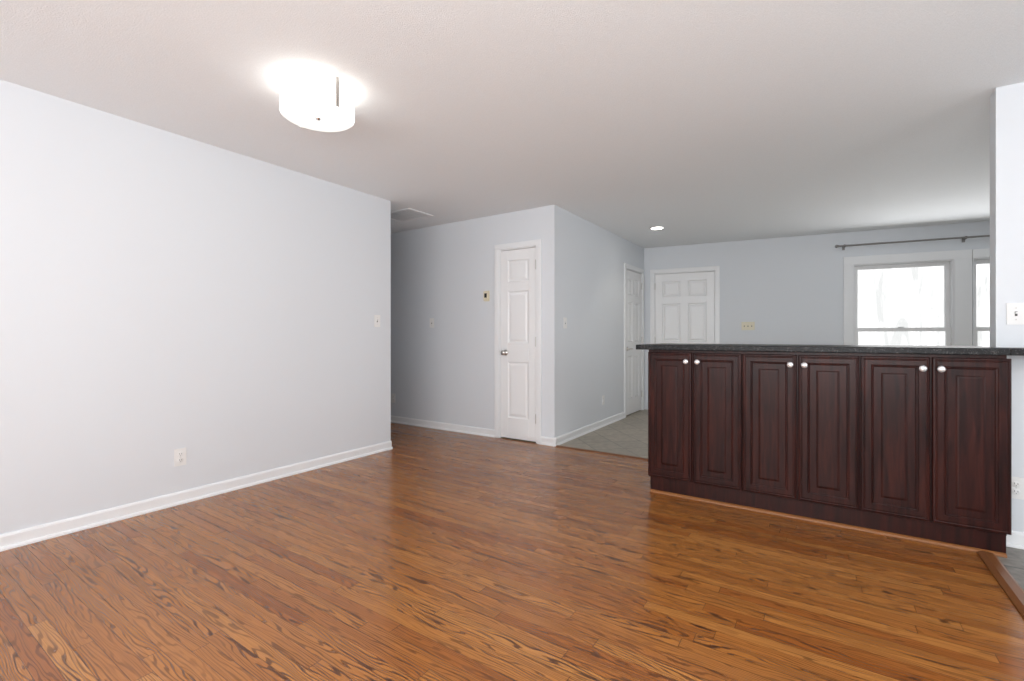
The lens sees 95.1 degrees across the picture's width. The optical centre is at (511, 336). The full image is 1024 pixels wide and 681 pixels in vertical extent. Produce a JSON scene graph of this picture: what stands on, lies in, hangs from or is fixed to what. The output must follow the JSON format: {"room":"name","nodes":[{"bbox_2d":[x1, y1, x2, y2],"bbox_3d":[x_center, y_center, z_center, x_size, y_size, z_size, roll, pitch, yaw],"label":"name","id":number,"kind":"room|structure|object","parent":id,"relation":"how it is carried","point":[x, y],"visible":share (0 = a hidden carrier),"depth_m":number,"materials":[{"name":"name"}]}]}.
{"room":"empty living room","nodes":[
{"label":"empty living room","id":0,"kind":"room"},
{"bbox_2d":[0,79,390,534],"bbox_3d":[-2.953,-0.111,2.069,0.120,2.436,6.167,0,0,34],"label":"wall","id":1,"kind":"structure","parent":0,"point":[212,309],"depth_m":3.03,"materials":[{"name":"white paint"}]},
{"bbox_2d":[174,447,185,466],"bbox_3d":[-2.193,0.799,3.094,0.006,0.114,0.070,0,0,34],"label":"outlet","id":2,"kind":"object","parent":1,"relation":"attached to","point":[179,456],"visible":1,"depth_m":3.09,"materials":[{"name":"white plastic"}]},
{"bbox_2d":[0,441,392,551],"bbox_3d":[-2.885,1.067,2.039,0.026,0.081,6.193,0,0,34],"label":"baseboard","id":3,"kind":"structure","parent":1,"relation":"attached to","point":[50,530],"depth_m":3.02,"materials":[{"name":"white wood"}]},
{"bbox_2d":[374,315,379,326],"bbox_3d":[-1.280,-0.145,4.457,0.013,0.114,0.070,0,0,34],"label":"light switch","id":4,"kind":"object","parent":1,"relation":"attached to","point":[376,320],"visible":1,"depth_m":4.45,"materials":[{"name":"white plastic"}]},
{"bbox_2d":[391,205,559,437],"bbox_3d":[-1.318,-0.111,5.964,4.280,2.436,0.120,0,0,34],"label":"wall","id":5,"kind":"structure","parent":0,"point":[442,370],"depth_m":5.43,"materials":[{"name":"white paint"}]},
{"bbox_2d":[391,393,394,402],"bbox_3d":[-1.528,0.797,6.026,0.070,0.114,0.006,0,0,34],"label":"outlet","id":6,"kind":"object","parent":5,"relation":"attached to","point":[393,398],"visible":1,"depth_m":6.02,"materials":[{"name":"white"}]},
{"bbox_2d":[430,318,433,327],"bbox_3d":[-0.971,-0.160,5.651,0.070,0.114,0.013,0,0,34],"label":"light switch","id":7,"kind":"object","parent":5,"relation":"attached to","point":[431,322],"visible":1,"depth_m":5.65,"materials":[{"name":"white plastic"}]},
{"bbox_2d":[391,416,493,436],"bbox_3d":[-1.665,1.067,6.107,3.545,0.081,0.026,0,0,34],"label":"baseboard","id":8,"kind":"structure","parent":5,"relation":"attached to","point":[395,419],"depth_m":5.52,"materials":[{"name":"white wood"}]},
{"bbox_2d":[483,291,489,300],"bbox_3d":[-0.286,-0.446,5.184,0.072,0.116,0.030,0,0,34],"label":"thermostat","id":9,"kind":"object","parent":5,"relation":"attached to","point":[486,295],"visible":0.98,"depth_m":5.17,"materials":[{"name":"beige plastic"}]},
{"bbox_2d":[494,239,541,443],"bbox_3d":[0.076,0.056,4.995,0.587,2.103,0.187,0,0,34],"label":"closet door","id":10,"kind":"structure","parent":5,"relation":"in","point":[517,340],"depth_m":4.97,"materials":[{"name":"white wood"}]},
{"bbox_2d":[0,422,1023,680],"bbox_3d":[-2.209,1.132,2.104,7.320,0.050,7.291,0,0,34],"label":"floor","id":11,"kind":"structure","parent":0,"point":[422,554],"depth_m":2.05,"materials":[{"name":"brown wood"}]},
{"bbox_2d":[648,351,743,508],"bbox_3d":[1.306,0.602,3.291,0.604,1.011,0.325,0,0,34],"label":"base cabinet","id":12,"kind":"object","parent":11,"relation":"on","point":[696,398],"depth_m":3.14,"materials":[{"name":"brown wood"}]},
{"bbox_2d":[744,351,863,530],"bbox_3d":[1.810,0.602,2.955,0.607,1.011,0.325,0,0,34],"label":"base cabinet","id":13,"kind":"object","parent":11,"relation":"on","point":[804,410],"depth_m":2.80,"materials":[{"name":"brown wood"}]},
{"bbox_2d":[864,355,1015,557],"bbox_3d":[2.313,0.602,2.619,0.603,1.011,0.325,0,0,34],"label":"base cabinet","id":14,"kind":"object","parent":11,"relation":"on","point":[911,442],"depth_m":2.47,"materials":[{"name":"brown wood"}]},
{"bbox_2d":[636,343,1023,354],"bbox_3d":[1.985,0.077,3.018,2.196,0.035,0.675,0,0,34],"label":"countertop","id":15,"kind":"structure","parent":14,"relation":"on","point":[832,349],"depth_m":2.71,"materials":[{"name":"black stone"}]},
{"bbox_2d":[0,0,1023,247],"bbox_3d":[0.151,-1.379,3.012,10.240,0.100,11.420,0,0,34],"label":"ceiling","id":16,"kind":"structure","parent":0,"point":[686,122],"depth_m":2.58,"materials":[{"name":"paint"}]},
{"bbox_2d":[280,74,354,131],"bbox_3d":[-1.039,-1.242,2.507,0.384,0.172,0.370,0,0,34],"label":"ceiling light","id":17,"kind":"object","parent":16,"relation":"attached to","point":[316,103],"visible":1,"depth_m":2.40,"materials":[{"name":"white glass"}]},
{"bbox_2d":[391,208,432,221],"bbox_3d":[-1.175,-1.325,5.134,0.500,0.008,0.360,0,0,34],"label":"attic access hatch","id":18,"kind":"object","parent":16,"relation":"in","point":[406,214],"visible":0.75,"depth_m":5.13,"materials":[{"name":"white"}]},
{"bbox_2d":[649,226,664,229],"bbox_3d":[1.782,-1.325,5.747,0.190,0.007,0.190,0,0,34],"label":"recessed light","id":19,"kind":"object","parent":16,"relation":"in","point":[656,228],"visible":0.98,"depth_m":5.75,"materials":[{"name":"white"}]},
{"bbox_2d":[501,409,647,457],"bbox_3d":[1.993,1.132,5.774,10.240,0.050,4.780,0,0,34],"label":"floor","id":20,"kind":"structure","parent":0,"point":[628,435],"depth_m":5.06,"materials":[{"name":"grey tile"}]},
{"bbox_2d":[556,445,647,459],"bbox_3d":[1.407,1.103,4.075,2.290,0.009,0.044,0,0,34],"label":"threshold","id":21,"kind":"object","parent":20,"relation":"on","point":[602,452],"visible":0.35,"depth_m":4.42,"materials":[{"name":"brown wood"}]},
{"bbox_2d":[560,208,643,435],"bbox_3d":[1.214,-0.111,6.012,0.120,2.436,2.769,0,0,34],"label":"wall","id":22,"kind":"structure","parent":0,"point":[594,258],"depth_m":5.46,"materials":[{"name":"white paint"}]},
{"bbox_2d":[563,317,566,327],"bbox_3d":[0.562,-0.139,4.913,0.013,0.114,0.070,0,0,34],"label":"light switch","id":23,"kind":"object","parent":22,"relation":"attached to","point":[564,322],"visible":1,"depth_m":4.90,"materials":[{"name":"white plastic"}]},
{"bbox_2d":[548,412,625,446],"bbox_3d":[0.969,1.067,5.531,0.046,0.081,1.988,0,0,34],"label":"baseboard","id":24,"kind":"structure","parent":22,"relation":"attached to","point":[564,438],"depth_m":5.27,"materials":[{"name":"white wood"}]},
{"bbox_2d":[624,263,643,416],"bbox_3d":[1.714,0.056,6.720,0.170,2.103,0.821,0,0,34],"label":"door","id":25,"kind":"structure","parent":22,"relation":"in","point":[633,338],"depth_m":6.70,"materials":[{"name":"white wood"}]},
{"bbox_2d":[644,221,989,409],"bbox_3d":[4.710,-0.111,5.855,6.450,2.436,0.120,0,0,25],"label":"wall","id":26,"kind":"structure","parent":0,"point":[785,290],"depth_m":6.27,"materials":[{"name":"white paint"}]},
{"bbox_2d":[650,266,719,343],"bbox_3d":[2.525,0.056,6.860,0.958,2.103,0.187,0,0,25],"label":"back door","id":27,"kind":"structure","parent":26,"relation":"in","point":[684,305],"depth_m":6.83,"materials":[{"name":"white wood"}]},
{"bbox_2d":[741,322,754,329],"bbox_3d":[3.262,-0.141,6.470,0.162,0.114,0.013,0,0,25],"label":"light switch","id":28,"kind":"object","parent":26,"relation":"attached to","point":[747,325],"visible":1,"depth_m":6.47,"materials":[{"name":"beige plastic"}]},
{"bbox_2d":[843,249,971,345],"bbox_3d":[4.820,-0.083,5.774,1.262,1.860,0.170,0,0,25],"label":"window","id":29,"kind":"structure","parent":26,"relation":"in","point":[957,298],"depth_m":5.67,"materials":[{"name":"white"}]},
{"bbox_2d":[835,235,989,249],"bbox_3d":[5.302,-1.136,5.451,2.585,0.066,0.096,0,0,25],"label":"curtain rod","id":30,"kind":"object","parent":26,"relation":"attached to","point":[962,238],"visible":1,"depth_m":5.63,"materials":[{"name":"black metal"}]},
{"bbox_2d":[972,248,989,346],"bbox_3d":[5.891,-0.083,5.264,1.105,1.860,0.170,0,0,25],"label":"window","id":31,"kind":"structure","parent":26,"relation":"in","point":[980,256],"depth_m":5.46,"materials":[{"name":"white"}]},
{"bbox_2d":[990,82,1023,531],"bbox_3d":[3.739,-0.111,1.804,2.690,2.436,0.110,0,0,34],"label":"wall","id":32,"kind":"structure","parent":0,"point":[1007,194],"depth_m":2.47,"materials":[{"name":"white paint"}]},
{"bbox_2d":[1006,303,1023,324],"bbox_3d":[2.647,-0.118,2.457,0.070,0.114,0.013,0,0,34],"label":"light switch","id":33,"kind":"object","parent":32,"relation":"attached to","point":[1014,313],"visible":1,"depth_m":2.46,"materials":[{"name":"white plastic"}]},
{"bbox_2d":[1006,531,1023,548],"bbox_3d":[3.710,1.067,1.742,2.670,0.081,0.026,0,0,34],"label":"baseboard","id":34,"kind":"structure","parent":32,"relation":"attached to","point":[1016,540],"depth_m":2.45,"materials":[{"name":"white wood"}]},
{"bbox_2d":[1012,476,1023,499],"bbox_3d":[2.649,0.797,2.459,0.070,0.114,0.006,0,0,34],"label":"outlet","id":35,"kind":"object","parent":32,"relation":"attached to","point":[1017,487],"visible":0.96,"depth_m":2.45,"materials":[{"name":"white plastic"}]},
{"bbox_2d":[997,546,1023,589],"bbox_3d":[1.871,1.132,-1.007,2.920,0.050,6.640,0,0,34],"label":"floor","id":36,"kind":"structure","parent":0,"point":[1013,562],"depth_m":2.28,"materials":[{"name":"grey tile"}]},
{"bbox_2d":[977,551,1023,618],"bbox_3d":[0.655,1.099,-0.252,0.070,0.016,6.308,0,0,34],"label":"threshold","id":37,"kind":"object","parent":36,"relation":"on","point":[1013,590],"visible":1,"depth_m":2.10,"materials":[{"name":"brown wood"}]},
{"label":"outside","id":38,"kind":"structure","parent":0,"visible":0},
{"bbox_2d":[858,264,989,346],"bbox_3d":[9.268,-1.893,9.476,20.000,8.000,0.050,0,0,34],"label":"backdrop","id":39,"kind":"structure","parent":38,"point":[929,319],"depth_m":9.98,"materials":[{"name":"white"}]}
]}

